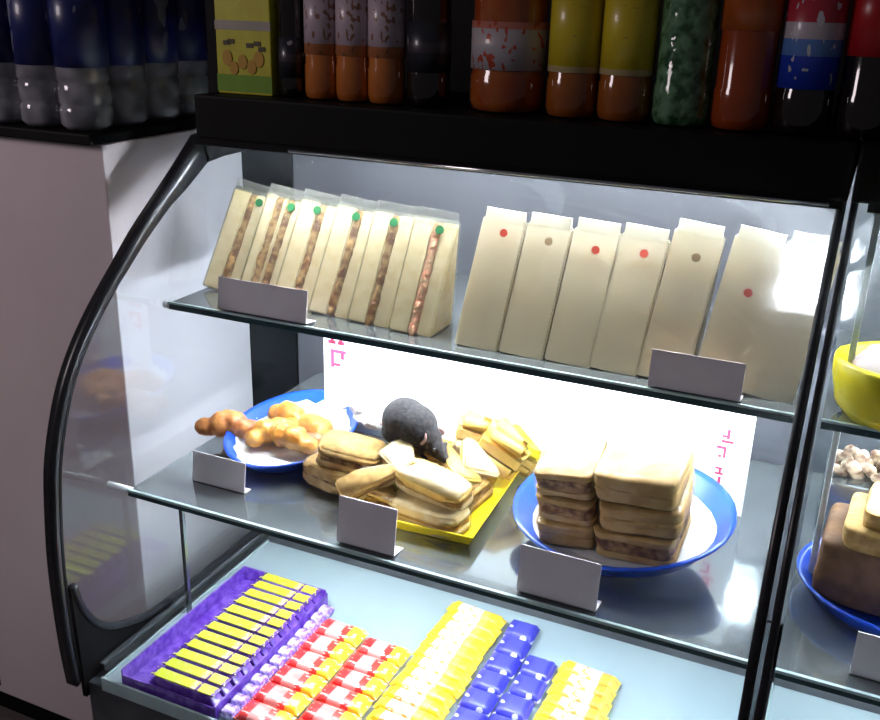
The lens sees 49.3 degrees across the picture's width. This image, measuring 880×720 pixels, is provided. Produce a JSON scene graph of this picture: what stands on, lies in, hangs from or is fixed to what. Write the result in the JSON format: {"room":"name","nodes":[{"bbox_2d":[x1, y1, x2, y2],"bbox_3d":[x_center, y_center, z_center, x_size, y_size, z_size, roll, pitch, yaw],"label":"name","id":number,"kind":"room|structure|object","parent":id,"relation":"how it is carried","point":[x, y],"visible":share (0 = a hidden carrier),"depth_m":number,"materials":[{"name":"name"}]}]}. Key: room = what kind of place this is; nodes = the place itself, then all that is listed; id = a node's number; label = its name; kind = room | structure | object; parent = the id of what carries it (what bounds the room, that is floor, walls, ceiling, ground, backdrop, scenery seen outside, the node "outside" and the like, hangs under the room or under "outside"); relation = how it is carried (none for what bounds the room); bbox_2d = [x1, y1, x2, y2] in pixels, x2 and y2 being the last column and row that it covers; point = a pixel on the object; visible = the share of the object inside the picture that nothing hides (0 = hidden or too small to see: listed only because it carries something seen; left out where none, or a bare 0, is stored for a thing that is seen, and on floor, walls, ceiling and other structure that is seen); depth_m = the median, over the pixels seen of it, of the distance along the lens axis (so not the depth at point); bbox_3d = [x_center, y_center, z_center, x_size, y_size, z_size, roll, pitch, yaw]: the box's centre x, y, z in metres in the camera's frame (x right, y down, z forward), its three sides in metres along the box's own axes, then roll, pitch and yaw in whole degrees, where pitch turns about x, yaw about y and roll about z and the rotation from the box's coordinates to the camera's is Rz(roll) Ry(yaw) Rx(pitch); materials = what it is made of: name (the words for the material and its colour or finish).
{"room":"sandwich shop","nodes":[
{"label":"sandwich shop","id":0,"kind":"room"},
{"bbox_2d":[0,668,774,719],"bbox_3d":[-0.584,1.283,1.092,6.500,0.050,4.200,10,22,22],"label":"floor","id":1,"kind":"structure","parent":0,"point":[5,713],"depth_m":2.22,"materials":[{"name":"tile"}]},
{"bbox_2d":[0,116,252,719],"bbox_3d":[-1.013,0.116,2.158,1.144,1.356,0.400,10,22,22],"label":"cabinet","id":2,"kind":"object","parent":1,"relation":"on","point":[69,200],"visible":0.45,"depth_m":1.80,"materials":[{"name":"paint"}]},
{"bbox_2d":[0,0,23,123],"bbox_3d":[-0.740,-0.570,1.604,0.086,0.332,0.086,15,24,31],"label":"water bottle","id":3,"kind":"object","parent":2,"relation":"on","point":[10,113],"visible":0.41,"depth_m":1.60,"materials":[{"name":"plastic"}]},
{"bbox_2d":[6,0,63,127],"bbox_3d":[-0.661,-0.555,1.571,0.086,0.332,0.086,-4,21,-15],"label":"water bottle","id":4,"kind":"object","parent":2,"relation":"on","point":[29,26],"visible":0.7,"depth_m":1.56,"materials":[{"name":"plastic"}]},
{"bbox_2d":[47,0,114,131],"bbox_3d":[-0.582,-0.541,1.538,0.086,0.332,0.086,10,22,22],"label":"water bottle","id":5,"kind":"object","parent":2,"relation":"on","point":[78,29],"visible":1,"depth_m":1.53,"materials":[{"name":"plastic"}]},
{"bbox_2d":[104,0,149,125],"bbox_3d":[-0.546,-0.568,1.613,0.086,0.332,0.086,20,28,40],"label":"water bottle","id":6,"kind":"object","parent":2,"relation":"on","point":[124,23],"visible":0.69,"depth_m":1.61,"materials":[{"name":"plastic"}]},
{"bbox_2d":[141,0,181,120],"bbox_3d":[-0.510,-0.595,1.688,0.086,0.332,0.086,-8,23,-24],"label":"water bottle","id":7,"kind":"object","parent":2,"relation":"on","point":[158,16],"visible":0.57,"depth_m":1.68,"materials":[{"name":"plastic"}]},
{"bbox_2d":[174,0,209,116],"bbox_3d":[-0.474,-0.622,1.762,0.086,0.332,0.086,-1,21,-6],"label":"water bottle","id":8,"kind":"object","parent":2,"relation":"on","point":[191,29],"visible":0.55,"depth_m":1.75,"materials":[{"name":"plastic"}]},
{"bbox_2d":[43,88,861,719],"bbox_3d":[0.012,0.328,1.581,1.020,1.422,0.716,10,22,22],"label":"display case","id":9,"kind":"object","parent":1,"relation":"on","point":[689,643],"visible":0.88,"depth_m":1.48,"materials":[{"name":"black metal"}]},
{"bbox_2d":[192,450,250,493],"bbox_3d":[-0.346,0.175,1.525,0.100,0.054,0.031,10,22,22],"label":"price card","id":10,"kind":"object","parent":9,"relation":"on","point":[209,469],"visible":1,"depth_m":1.51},
{"bbox_2d":[121,566,327,718],"bbox_3d":[-0.352,0.465,1.619,0.180,0.030,0.330,10,22,22],"label":"display box","id":11,"kind":"object","parent":9,"relation":"on","point":[136,674],"visible":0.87,"depth_m":1.60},
{"bbox_2d":[148,666,222,706],"bbox_3d":[-0.393,0.510,1.483,0.128,0.032,0.024,11,22,23],"label":"bar","id":12,"kind":"object","parent":11,"relation":"in","point":[207,694],"visible":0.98,"depth_m":1.47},
{"bbox_2d":[162,656,233,696],"bbox_3d":[-0.382,0.501,1.506,0.128,0.032,0.024,11,23,23],"label":"bar","id":13,"kind":"object","parent":11,"relation":"in","point":[173,664],"visible":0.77,"depth_m":1.50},
{"bbox_2d":[173,647,243,685],"bbox_3d":[-0.371,0.493,1.529,0.128,0.032,0.024,10,22,22],"label":"bar","id":14,"kind":"object","parent":11,"relation":"in","point":[225,669],"visible":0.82,"depth_m":1.52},
{"bbox_2d":[184,637,252,675],"bbox_3d":[-0.360,0.485,1.552,0.128,0.032,0.024,11,23,23],"label":"bar","id":15,"kind":"object","parent":11,"relation":"in","point":[194,645],"visible":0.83,"depth_m":1.54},
{"bbox_2d":[194,629,262,665],"bbox_3d":[-0.349,0.476,1.575,0.128,0.032,0.024,10,22,22],"label":"bar","id":16,"kind":"object","parent":11,"relation":"in","point":[246,650],"visible":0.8,"depth_m":1.56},
{"bbox_2d":[204,620,271,655],"bbox_3d":[-0.338,0.468,1.598,0.128,0.032,0.024,11,22,22],"label":"bar","id":17,"kind":"object","parent":11,"relation":"in","point":[215,627],"visible":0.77,"depth_m":1.59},
{"bbox_2d":[214,611,280,646],"bbox_3d":[-0.327,0.460,1.621,0.128,0.032,0.024,11,23,23],"label":"bar","id":18,"kind":"object","parent":11,"relation":"in","point":[224,618],"visible":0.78,"depth_m":1.61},
{"bbox_2d":[223,603,289,637],"bbox_3d":[-0.316,0.451,1.643,0.128,0.032,0.024,10,22,22],"label":"bar","id":19,"kind":"object","parent":11,"relation":"in","point":[280,625],"visible":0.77,"depth_m":1.63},
{"bbox_2d":[233,595,297,628],"bbox_3d":[-0.305,0.443,1.667,0.128,0.032,0.024,11,23,23],"label":"bar","id":20,"kind":"object","parent":11,"relation":"in","point":[241,601],"visible":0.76,"depth_m":1.66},
{"bbox_2d":[242,587,306,620],"bbox_3d":[-0.294,0.435,1.689,0.128,0.032,0.024,10,22,22],"label":"bar","id":21,"kind":"object","parent":11,"relation":"in","point":[276,601],"visible":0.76,"depth_m":1.68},
{"bbox_2d":[205,188,267,288],"bbox_3d":[-0.346,-0.210,1.637,0.099,0.188,0.085,10,22,22],"label":"pack","id":22,"kind":"object","parent":9,"relation":"on","point":[233,249],"visible":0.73,"depth_m":1.64},
{"bbox_2d":[214,0,280,95],"bbox_3d":[-0.298,-0.551,1.530,0.101,0.240,0.072,9,22,19],"label":"juice carton","id":23,"kind":"object","parent":9,"relation":"on","point":[246,30],"visible":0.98,"depth_m":1.51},
{"bbox_2d":[222,50,263,74],"bbox_3d":[-0.314,-0.473,1.524,0.076,0.037,0.001,9,22,19],"label":"picture","id":24,"kind":"object","parent":23,"relation":"on","point":[258,61],"depth_m":1.52},
{"bbox_2d":[233,700,296,719],"bbox_3d":[-0.263,0.539,1.441,0.085,0.020,0.044,11,22,23],"label":"pack","id":25,"kind":"object","parent":9,"relation":"on","point":[253,710],"visible":1,"depth_m":1.44},
{"bbox_2d":[217,276,315,323],"bbox_3d":[-0.275,-0.096,1.509,0.165,0.056,0.031,10,22,22],"label":"price card","id":26,"kind":"object","parent":9,"relation":"on","point":[236,295],"visible":1,"depth_m":1.50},
{"bbox_2d":[242,193,301,285],"bbox_3d":[-0.282,-0.195,1.601,0.097,0.188,0.086,10,22,22],"label":"pack","id":27,"kind":"object","parent":9,"relation":"on","point":[274,233],"visible":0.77,"depth_m":1.60},
{"bbox_2d":[251,682,312,716],"bbox_3d":[-0.244,0.524,1.480,0.085,0.020,0.044,11,23,23],"label":"pack","id":28,"kind":"object","parent":9,"relation":"on","point":[280,697],"visible":0.92,"depth_m":1.47},
{"bbox_2d":[223,389,358,472],"bbox_3d":[-0.251,0.125,1.646,0.210,0.052,0.279,9,22,19],"label":"plate","id":29,"kind":"object","parent":9,"relation":"on","point":[266,458],"visible":0.44,"depth_m":1.63,"materials":[{"name":"ceramic"}]},
{"bbox_2d":[194,411,256,437],"bbox_3d":[-0.364,0.110,1.645,0.113,0.046,0.050,3,21,3],"label":"pastry","id":30,"kind":"object","parent":29,"relation":"on","point":[237,423],"visible":0.83,"depth_m":1.63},
{"bbox_2d":[244,417,297,447],"bbox_3d":[-0.286,0.120,1.629,0.105,0.044,0.047,-12,24,-31],"label":"pastry","id":31,"kind":"object","parent":29,"relation":"on","point":[259,435],"visible":0.73,"depth_m":1.60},
{"bbox_2d":[270,423,318,454],"bbox_3d":[-0.251,0.128,1.596,0.114,0.043,0.047,16,25,33],"label":"pastry","id":32,"kind":"object","parent":29,"relation":"on","point":[284,435],"visible":0.95,"depth_m":1.57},
{"bbox_2d":[277,0,305,97],"bbox_3d":[-0.232,-0.525,1.490,0.042,0.224,0.042,12,23,25],"label":"bottle","id":33,"kind":"object","parent":9,"relation":"on","point":[291,55],"visible":0.95,"depth_m":1.49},
{"bbox_2d":[268,665,327,698],"bbox_3d":[-0.225,0.510,1.519,0.085,0.020,0.044,11,22,22],"label":"pack","id":34,"kind":"object","parent":9,"relation":"on","point":[304,682],"visible":0.93,"depth_m":1.51},
{"bbox_2d":[277,199,337,309],"bbox_3d":[-0.218,-0.179,1.565,0.094,0.187,0.087,10,22,22],"label":"pack","id":35,"kind":"object","parent":9,"relation":"on","point":[312,231],"visible":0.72,"depth_m":1.56},
{"bbox_2d":[284,649,342,680],"bbox_3d":[-0.206,0.496,1.558,0.085,0.020,0.044,11,22,23],"label":"pack","id":36,"kind":"object","parent":9,"relation":"on","point":[322,666],"visible":0.94,"depth_m":1.55},
{"bbox_2d":[303,0,337,99],"bbox_3d":[-0.180,-0.535,1.462,0.057,0.264,0.057,5,21,10],"label":"drink bottle","id":37,"kind":"object","parent":9,"relation":"on","point":[319,15],"visible":0.81,"depth_m":1.46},
{"bbox_2d":[303,453,347,493],"bbox_3d":[-0.172,0.178,1.525,0.089,0.043,0.064,15,24,31],"label":"sandwich","id":38,"kind":"object","parent":9,"relation":"on","point":[323,478],"visible":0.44,"depth_m":1.50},
{"bbox_2d":[316,429,386,473],"bbox_3d":[-0.139,0.148,1.522,0.111,0.053,0.083,5,21,9],"label":"sandwich","id":39,"kind":"object","parent":38,"relation":"on","point":[339,450],"visible":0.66,"depth_m":1.50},
{"bbox_2d":[298,633,355,663],"bbox_3d":[-0.189,0.481,1.598,0.085,0.020,0.044,11,23,23],"label":"pack","id":40,"kind":"object","parent":9,"relation":"on","point":[316,643],"visible":0.94,"depth_m":1.59},
{"bbox_2d":[300,701,361,719],"bbox_3d":[-0.165,0.541,1.444,0.085,0.020,0.042,11,22,22],"label":"pack","id":41,"kind":"object","parent":9,"relation":"on","point":[318,710],"visible":1,"depth_m":1.44},
{"bbox_2d":[313,618,368,647],"bbox_3d":[-0.170,0.467,1.637,0.085,0.020,0.044,11,23,23],"label":"pack","id":42,"kind":"object","parent":9,"relation":"on","point":[343,632],"visible":0.94,"depth_m":1.63},
{"bbox_2d":[310,205,374,318],"bbox_3d":[-0.153,-0.165,1.530,0.091,0.185,0.084,10,22,22],"label":"pack","id":43,"kind":"object","parent":9,"relation":"on","point":[336,285],"visible":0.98,"depth_m":1.53},
{"bbox_2d":[314,683,373,717],"bbox_3d":[-0.149,0.527,1.481,0.085,0.020,0.042,11,23,23],"label":"pack","id":44,"kind":"object","parent":9,"relation":"on","point":[342,698],"visible":0.94,"depth_m":1.47},
{"bbox_2d":[335,0,368,102],"bbox_3d":[-0.129,-0.525,1.441,0.057,0.264,0.057,17,26,36],"label":"drink bottle","id":45,"kind":"object","parent":9,"relation":"on","point":[351,16],"visible":0.82,"depth_m":1.44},
{"bbox_2d":[329,668,387,700],"bbox_3d":[-0.129,0.514,1.518,0.085,0.020,0.042,11,22,23],"label":"pack","id":46,"kind":"object","parent":9,"relation":"on","point":[372,687],"visible":0.91,"depth_m":1.51},
{"bbox_2d":[336,495,402,556],"bbox_3d":[-0.099,0.232,1.357,0.092,0.074,0.031,10,22,22],"label":"price card","id":47,"kind":"object","parent":9,"relation":"on","point":[362,524],"visible":1,"depth_m":1.35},
{"bbox_2d":[341,652,398,682],"bbox_3d":[-0.113,0.500,1.556,0.085,0.020,0.042,10,22,22],"label":"pack","id":48,"kind":"object","parent":9,"relation":"on","point":[383,670],"visible":0.93,"depth_m":1.55},
{"bbox_2d":[349,211,414,327],"bbox_3d":[-0.090,-0.149,1.494,0.086,0.186,0.086,10,22,22],"label":"pack","id":49,"kind":"object","parent":9,"relation":"on","point":[378,284],"visible":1,"depth_m":1.49},
{"bbox_2d":[355,637,410,666],"bbox_3d":[-0.094,0.486,1.592,0.085,0.020,0.042,10,22,22],"label":"pack","id":50,"kind":"object","parent":9,"relation":"on","point":[382,650],"visible":0.94,"depth_m":1.58},
{"bbox_2d":[368,0,406,104],"bbox_3d":[-0.078,-0.516,1.420,0.057,0.264,0.057,15,25,32],"label":"drink bottle","id":51,"kind":"object","parent":9,"relation":"on","point":[386,18],"visible":1,"depth_m":1.42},
{"bbox_2d":[373,696,438,719],"bbox_3d":[-0.050,0.539,1.455,0.108,0.022,0.027,13,23,27],"label":"bar","id":52,"kind":"object","parent":9,"relation":"on","point":[399,708],"visible":0.88,"depth_m":1.45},
{"bbox_2d":[382,685,449,719],"bbox_3d":[-0.038,0.530,1.478,0.108,0.022,0.026,13,23,28],"label":"bar","id":53,"kind":"object","parent":9,"relation":"on","point":[440,711],"visible":0.86,"depth_m":1.47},
{"bbox_2d":[389,674,455,709],"bbox_3d":[-0.028,0.521,1.502,0.108,0.022,0.026,13,24,28],"label":"bar","id":54,"kind":"object","parent":9,"relation":"on","point":[406,682],"visible":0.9,"depth_m":1.49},
{"bbox_2d":[390,218,458,336],"bbox_3d":[-0.024,-0.134,1.457,0.083,0.184,0.086,10,22,22],"label":"pack","id":55,"kind":"object","parent":9,"relation":"on","point":[424,300],"visible":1,"depth_m":1.46},
{"bbox_2d":[407,0,451,107],"bbox_3d":[-0.014,-0.508,1.404,0.065,0.264,0.065,8,22,17],"label":"bottle","id":56,"kind":"object","parent":9,"relation":"on","point":[429,23],"visible":1,"depth_m":1.40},
{"bbox_2d":[399,665,465,698],"bbox_3d":[-0.013,0.513,1.525,0.108,0.022,0.027,13,23,27],"label":"bar","id":57,"kind":"object","parent":9,"relation":"on","point":[454,689],"visible":0.87,"depth_m":1.51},
{"bbox_2d":[406,655,471,687],"bbox_3d":[-0.002,0.504,1.549,0.108,0.022,0.026,13,23,27],"label":"bar","id":58,"kind":"object","parent":9,"relation":"on","point":[427,664],"visible":0.85,"depth_m":1.54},
{"bbox_2d":[412,645,476,676],"bbox_3d":[0.007,0.495,1.574,0.108,0.022,0.027,13,23,27],"label":"bar","id":59,"kind":"object","parent":9,"relation":"on","point":[426,651],"visible":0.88,"depth_m":1.56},
{"bbox_2d":[420,636,483,666],"bbox_3d":[0.019,0.486,1.598,0.108,0.022,0.027,13,23,27],"label":"bar","id":60,"kind":"object","parent":9,"relation":"on","point":[471,656],"visible":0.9,"depth_m":1.59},
{"bbox_2d":[393,439,518,544],"bbox_3d":[0.001,0.200,1.520,0.210,0.022,0.290,9,22,19],"label":"tray","id":61,"kind":"object","parent":9,"relation":"on","point":[477,518],"visible":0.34,"depth_m":1.43,"materials":[{"name":"plastic"}]},
{"bbox_2d":[335,460,416,499],"bbox_3d":[-0.096,0.182,1.457,0.133,0.074,0.047,-4,22,-16],"label":"sandwich","id":62,"kind":"object","parent":61,"relation":"on","point":[356,484],"visible":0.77,"depth_m":1.44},
{"bbox_2d":[362,484,395,507],"bbox_3d":[-0.088,0.202,1.476,0.104,0.040,0.079,15,24,31],"label":"sandwich","id":63,"kind":"object","parent":61,"relation":"on","point":[380,496],"visible":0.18,"depth_m":1.44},
{"bbox_2d":[389,489,470,538],"bbox_3d":[-0.017,0.226,1.421,0.130,0.038,0.063,13,24,29],"label":"sandwich","id":64,"kind":"object","parent":61,"relation":"on","point":[411,509],"visible":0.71,"depth_m":1.39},
{"bbox_2d":[395,458,472,510],"bbox_3d":[-0.010,0.186,1.427,0.131,0.053,0.059,15,24,31],"label":"sandwich","id":65,"kind":"object","parent":64,"relation":"on","point":[427,481],"visible":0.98,"depth_m":1.41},
{"bbox_2d":[468,477,493,512],"bbox_3d":[0.023,0.196,1.496,0.104,0.042,0.084,13,24,28],"label":"sandwich","id":66,"kind":"object","parent":61,"relation":"on","point":[483,490],"visible":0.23,"depth_m":1.47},
{"bbox_2d":[459,438,498,482],"bbox_3d":[0.059,0.157,1.498,0.066,0.065,0.065,-1,21,-7],"label":"sandwich","id":67,"kind":"object","parent":66,"relation":"on","point":[473,457],"visible":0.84,"depth_m":1.48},
{"bbox_2d":[477,417,529,480],"bbox_3d":[0.100,0.140,1.523,0.102,0.104,0.055,8,22,17],"label":"sandwich","id":68,"kind":"object","parent":61,"relation":"on","point":[501,442],"visible":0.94,"depth_m":1.50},
{"bbox_2d":[452,410,491,453],"bbox_3d":[0.056,0.119,1.544,0.074,0.079,0.046,3,21,4],"label":"sandwich","id":69,"kind":"object","parent":68,"relation":"on","point":[473,426],"visible":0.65,"depth_m":1.53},
{"bbox_3d":[-0.052,0.171,1.552,0.115,0.046,0.095,15,24,31],"label":"sandwich","id":70,"kind":"object","parent":61,"relation":"on","visible":0},
{"bbox_2d":[388,443,447,462],"bbox_3d":[-0.026,0.136,1.545,0.104,0.030,0.074,7,21,13],"label":"sandwich","id":71,"kind":"object","parent":70,"relation":"on","point":[430,458],"visible":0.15,"depth_m":1.51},
{"bbox_2d":[379,397,448,462],"bbox_3d":[-0.053,0.100,1.523,0.078,0.083,0.180,-11,24,-30],"label":"mouse","id":72,"kind":"object","parent":71,"relation":"on","point":[406,419],"visible":0.97,"depth_m":1.48,"materials":[{"name":"fur"}]},
{"bbox_3d":[-0.025,0.143,1.617,0.104,0.054,0.074,7,21,15],"label":"sandwich","id":73,"kind":"object","parent":61,"relation":"on","visible":0},
{"bbox_2d":[347,391,393,430],"bbox_3d":[-0.108,0.085,1.629,0.108,0.061,0.059,10,22,22],"label":"crumpled napkin","id":74,"kind":"object","parent":73,"relation":"on","point":[368,410],"visible":0.67,"depth_m":1.62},
{"bbox_2d":[133,373,783,658],"bbox_3d":[0.059,0.198,1.573,0.944,0.008,0.570,10,22,22],"label":"shelf","id":75,"kind":"object","parent":9,"relation":"attached to","point":[707,608],"depth_m":1.36,"materials":[{"name":"glass"}]},
{"bbox_2d":[457,687,498,716],"bbox_3d":[0.060,0.530,1.484,0.052,0.022,0.046,10,22,22],"label":"pack","id":76,"kind":"object","parent":9,"relation":"on","point":[475,699],"visible":0.93,"depth_m":1.47},
{"bbox_2d":[173,273,801,412],"bbox_3d":[0.084,-0.071,1.562,0.980,0.008,0.400,10,22,22],"label":"shelf","id":77,"kind":"object","parent":9,"relation":"attached to","point":[441,345],"depth_m":1.40,"materials":[{"name":"glass"}]},
{"bbox_2d":[470,668,509,697],"bbox_3d":[0.080,0.515,1.526,0.052,0.022,0.046,10,22,21],"label":"pack","id":78,"kind":"object","parent":9,"relation":"on","point":[496,683],"visible":0.91,"depth_m":1.51},
{"bbox_2d":[454,206,527,351],"bbox_3d":[0.075,-0.119,1.407,0.077,0.195,0.087,10,22,22],"label":"pack","id":79,"kind":"object","parent":9,"relation":"on","point":[503,231],"visible":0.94,"depth_m":1.40},
{"bbox_2d":[470,0,549,113],"bbox_3d":[0.103,-0.520,1.360,0.112,0.324,0.111,4,21,5],"label":"drink bottle","id":80,"kind":"object","parent":9,"relation":"on","point":[510,42],"visible":1,"depth_m":1.35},
{"bbox_2d":[493,692,534,719],"bbox_3d":[0.114,0.536,1.472,0.052,0.022,0.049,10,22,22],"label":"pack","id":81,"kind":"object","parent":9,"relation":"on","point":[511,706],"visible":0.94,"depth_m":1.46},
{"bbox_2d":[507,674,547,704],"bbox_3d":[0.138,0.521,1.515,0.052,0.022,0.049,10,22,21],"label":"pack","id":82,"kind":"object","parent":9,"relation":"on","point":[524,686],"visible":0.97,"depth_m":1.50},
{"bbox_2d":[498,212,573,359],"bbox_3d":[0.139,-0.108,1.381,0.077,0.195,0.087,10,22,22],"label":"pack","id":83,"kind":"object","parent":9,"relation":"on","point":[548,237],"visible":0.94,"depth_m":1.38},
{"bbox_2d":[518,655,556,683],"bbox_3d":[0.159,0.505,1.560,0.052,0.022,0.049,11,22,22],"label":"pack","id":84,"kind":"object","parent":9,"relation":"on","point":[533,666],"visible":0.91,"depth_m":1.55},
{"bbox_2d":[324,338,756,516],"bbox_3d":[0.130,0.069,1.574,0.740,0.235,0.004,10,22,22],"label":"sheet","id":85,"kind":"object","parent":9,"relation":"on","point":[543,407],"visible":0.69,"depth_m":1.57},
{"bbox_2d":[516,544,601,611],"bbox_3d":[0.157,0.281,1.252,0.108,0.070,0.031,10,22,22],"label":"price card","id":86,"kind":"object","parent":9,"relation":"on","point":[554,576],"visible":1,"depth_m":1.24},
{"bbox_2d":[545,0,604,118],"bbox_3d":[0.191,-0.484,1.314,0.075,0.294,0.074,9,22,19],"label":"drink bottle","id":87,"kind":"object","parent":9,"relation":"on","point":[576,26],"visible":0.93,"depth_m":1.31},
{"bbox_2d":[542,693,608,719],"bbox_3d":[0.207,0.539,1.472,0.100,0.022,0.028,13,24,28],"label":"bar","id":88,"kind":"object","parent":9,"relation":"on","point":[576,708],"visible":0.9,"depth_m":1.47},
{"bbox_2d":[547,681,612,715],"bbox_3d":[0.218,0.530,1.498,0.100,0.022,0.028,13,23,27],"label":"bar","id":89,"kind":"object","parent":9,"relation":"on","point":[596,702],"visible":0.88,"depth_m":1.49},
{"bbox_2d":[544,217,620,367],"bbox_3d":[0.203,-0.096,1.354,0.077,0.195,0.087,10,22,22],"label":"pack","id":90,"kind":"object","parent":9,"relation":"on","point":[595,243],"visible":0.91,"depth_m":1.35},
{"bbox_2d":[552,670,616,703],"bbox_3d":[0.229,0.521,1.523,0.100,0.022,0.028,13,24,28],"label":"bar","id":91,"kind":"object","parent":9,"relation":"on","point":[568,678],"visible":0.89,"depth_m":1.51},
{"bbox_2d":[557,660,621,691],"bbox_3d":[0.241,0.511,1.548,0.100,0.022,0.028,13,23,27],"label":"bar","id":92,"kind":"object","parent":9,"relation":"on","point":[599,677],"visible":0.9,"depth_m":1.54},
{"bbox_2d":[513,468,736,577],"bbox_3d":[0.258,0.222,1.369,0.314,0.087,0.259,12,23,26],"label":"plate","id":93,"kind":"object","parent":9,"relation":"on","point":[713,511],"visible":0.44,"depth_m":1.34,"materials":[{"name":"ceramic"}]},
{"bbox_2d":[536,514,595,547],"bbox_3d":[0.190,0.221,1.375,0.089,0.062,0.110,9,22,19],"label":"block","id":94,"kind":"object","parent":93,"relation":"on","point":[552,532],"visible":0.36,"depth_m":1.33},
{"bbox_2d":[536,492,599,525],"bbox_3d":[0.191,0.185,1.356,0.088,0.062,0.109,11,23,24],"label":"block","id":95,"kind":"object","parent":94,"relation":"on","point":[558,508],"visible":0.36,"depth_m":1.31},
{"bbox_2d":[534,433,606,500],"bbox_3d":[0.184,0.147,1.340,0.089,0.062,0.109,10,22,20],"label":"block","id":96,"kind":"object","parent":95,"relation":"on","point":[567,463],"visible":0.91,"depth_m":1.31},
{"bbox_2d":[594,497,692,565],"bbox_3d":[0.284,0.228,1.334,0.120,0.072,0.131,12,23,25],"label":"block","id":97,"kind":"object","parent":93,"relation":"on","point":[642,549],"visible":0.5,"depth_m":1.29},
{"bbox_2d":[599,467,693,538],"bbox_3d":[0.284,0.186,1.312,0.120,0.072,0.130,10,22,20],"label":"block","id":98,"kind":"object","parent":97,"relation":"on","point":[614,516],"visible":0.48,"depth_m":1.26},
{"bbox_2d":[594,428,694,510],"bbox_3d":[0.277,0.145,1.294,0.119,0.072,0.130,11,23,23],"label":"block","id":99,"kind":"object","parent":98,"relation":"on","point":[642,468],"visible":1,"depth_m":1.26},
{"bbox_2d":[596,0,661,122],"bbox_3d":[0.259,-0.472,1.286,0.075,0.294,0.074,12,23,26],"label":"drink bottle","id":100,"kind":"object","parent":9,"relation":"on","point":[630,32],"visible":1,"depth_m":1.28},
{"bbox_2d":[589,222,670,376],"bbox_3d":[0.264,-0.085,1.329,0.080,0.196,0.087,10,22,22],"label":"pack","id":101,"kind":"object","parent":9,"relation":"on","point":[642,252],"visible":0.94,"depth_m":1.32},
{"bbox_2d":[637,218,725,376],"bbox_3d":[0.328,-0.079,1.300,0.084,0.211,0.087,10,22,22],"label":"pack","id":102,"kind":"object","parent":9,"relation":"on","point":[678,321],"visible":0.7,"depth_m":1.30},
{"bbox_2d":[651,0,721,126],"bbox_3d":[0.330,-0.463,1.254,0.078,0.304,0.078,3,21,4],"label":"bottle","id":103,"kind":"object","parent":9,"relation":"on","point":[682,92],"visible":1,"depth_m":1.25,"materials":[{"name":"plastic"}]},
{"bbox_2d":[647,349,745,401],"bbox_3d":[0.337,0.018,1.256,0.120,0.054,0.031,10,22,22],"label":"price card","id":104,"kind":"object","parent":9,"relation":"on","point":[704,376],"visible":1,"depth_m":1.25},
{"bbox_2d":[698,225,787,394],"bbox_3d":[0.397,-0.066,1.272,0.090,0.212,0.087,10,22,22],"label":"pack","id":105,"kind":"object","parent":9,"relation":"on","point":[755,257],"visible":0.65,"depth_m":1.27},
{"bbox_2d":[710,0,786,131],"bbox_3d":[0.402,-0.446,1.226,0.077,0.294,0.076,19,27,39],"label":"bottle","id":106,"kind":"object","parent":9,"relation":"on","point":[742,96],"visible":1,"depth_m":1.22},
{"bbox_2d":[742,231,842,403],"bbox_3d":[0.457,-0.055,1.247,0.093,0.213,0.087,10,22,22],"label":"pack","id":107,"kind":"object","parent":9,"relation":"on","point":[774,370],"visible":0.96,"depth_m":1.24},
{"bbox_2d":[771,0,850,136],"bbox_3d":[0.471,-0.433,1.198,0.074,0.294,0.073,5,21,9],"label":"bottle","id":108,"kind":"object","parent":9,"relation":"on","point":[814,31],"visible":1,"depth_m":1.19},
{"bbox_2d":[832,0,879,140],"bbox_3d":[0.542,-0.422,1.173,0.074,0.294,0.073,14,24,30],"label":"bottle","id":109,"kind":"object","parent":9,"relation":"on","point":[856,116],"visible":1,"depth_m":1.18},
{"bbox_2d":[754,141,879,719],"bbox_3d":[0.907,0.493,1.211,0.938,1.422,0.716,10,22,22],"label":"display case","id":110,"kind":"object","parent":1,"relation":"on","point":[813,680],"visible":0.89,"depth_m":1.21,"materials":[{"name":"black metal"}]},
{"bbox_2d":[776,472,879,695],"bbox_3d":[0.931,0.359,1.212,0.912,0.008,0.570,10,22,22],"label":"shelf","id":111,"kind":"object","parent":110,"relation":"attached to","point":[816,650],"depth_m":1.19,"materials":[{"name":"glass"}]},
{"bbox_2d":[797,538,879,636],"bbox_3d":[0.600,0.307,1.265,0.250,0.033,0.240,10,22,22],"label":"plate","id":112,"kind":"object","parent":110,"relation":"on","point":[861,621],"visible":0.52,"depth_m":1.23,"materials":[{"name":"ceramic"}]},
{"bbox_2d":[812,482,879,616],"bbox_3d":[0.586,0.246,1.247,0.168,0.143,0.131,12,23,26],"label":"cake","id":113,"kind":"object","parent":112,"relation":"on","point":[846,572],"visible":1,"depth_m":1.22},
{"bbox_2d":[814,444,879,531],"bbox_3d":[0.749,0.210,1.401,0.355,0.127,0.125,10,22,22],"label":"tray","id":114,"kind":"object","parent":110,"relation":"on","point":[855,470],"visible":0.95,"depth_m":1.41,"materials":[{"name":"glass"}]},
{"bbox_2d":[822,329,879,424],"bbox_3d":[0.973,0.093,1.195,0.912,0.008,0.400,10,22,22],"label":"shelf","id":115,"kind":"object","parent":110,"relation":"attached to","point":[833,414],"depth_m":1.29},
{"bbox_2d":[832,341,879,430],"bbox_3d":[0.565,0.032,1.188,0.151,0.091,0.153,10,22,22],"label":"bowl","id":116,"kind":"object","parent":110,"relation":"on","point":[856,385],"visible":0.99,"depth_m":1.16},
{"bbox_2d":[850,631,879,681],"bbox_3d":[0.532,0.350,1.120,0.090,0.059,0.031,10,22,22],"label":"price card","id":117,"kind":"object","parent":110,"relation":"on","point":[866,657],"visible":1,"depth_m":1.12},
{"bbox_2d":[205,0,862,668],"bbox_3d":[0.259,-0.752,2.223,6.500,3.000,0.100,10,22,22],"label":"wall","id":118,"kind":"structure","parent":0,"point":[274,352],"depth_m":2.59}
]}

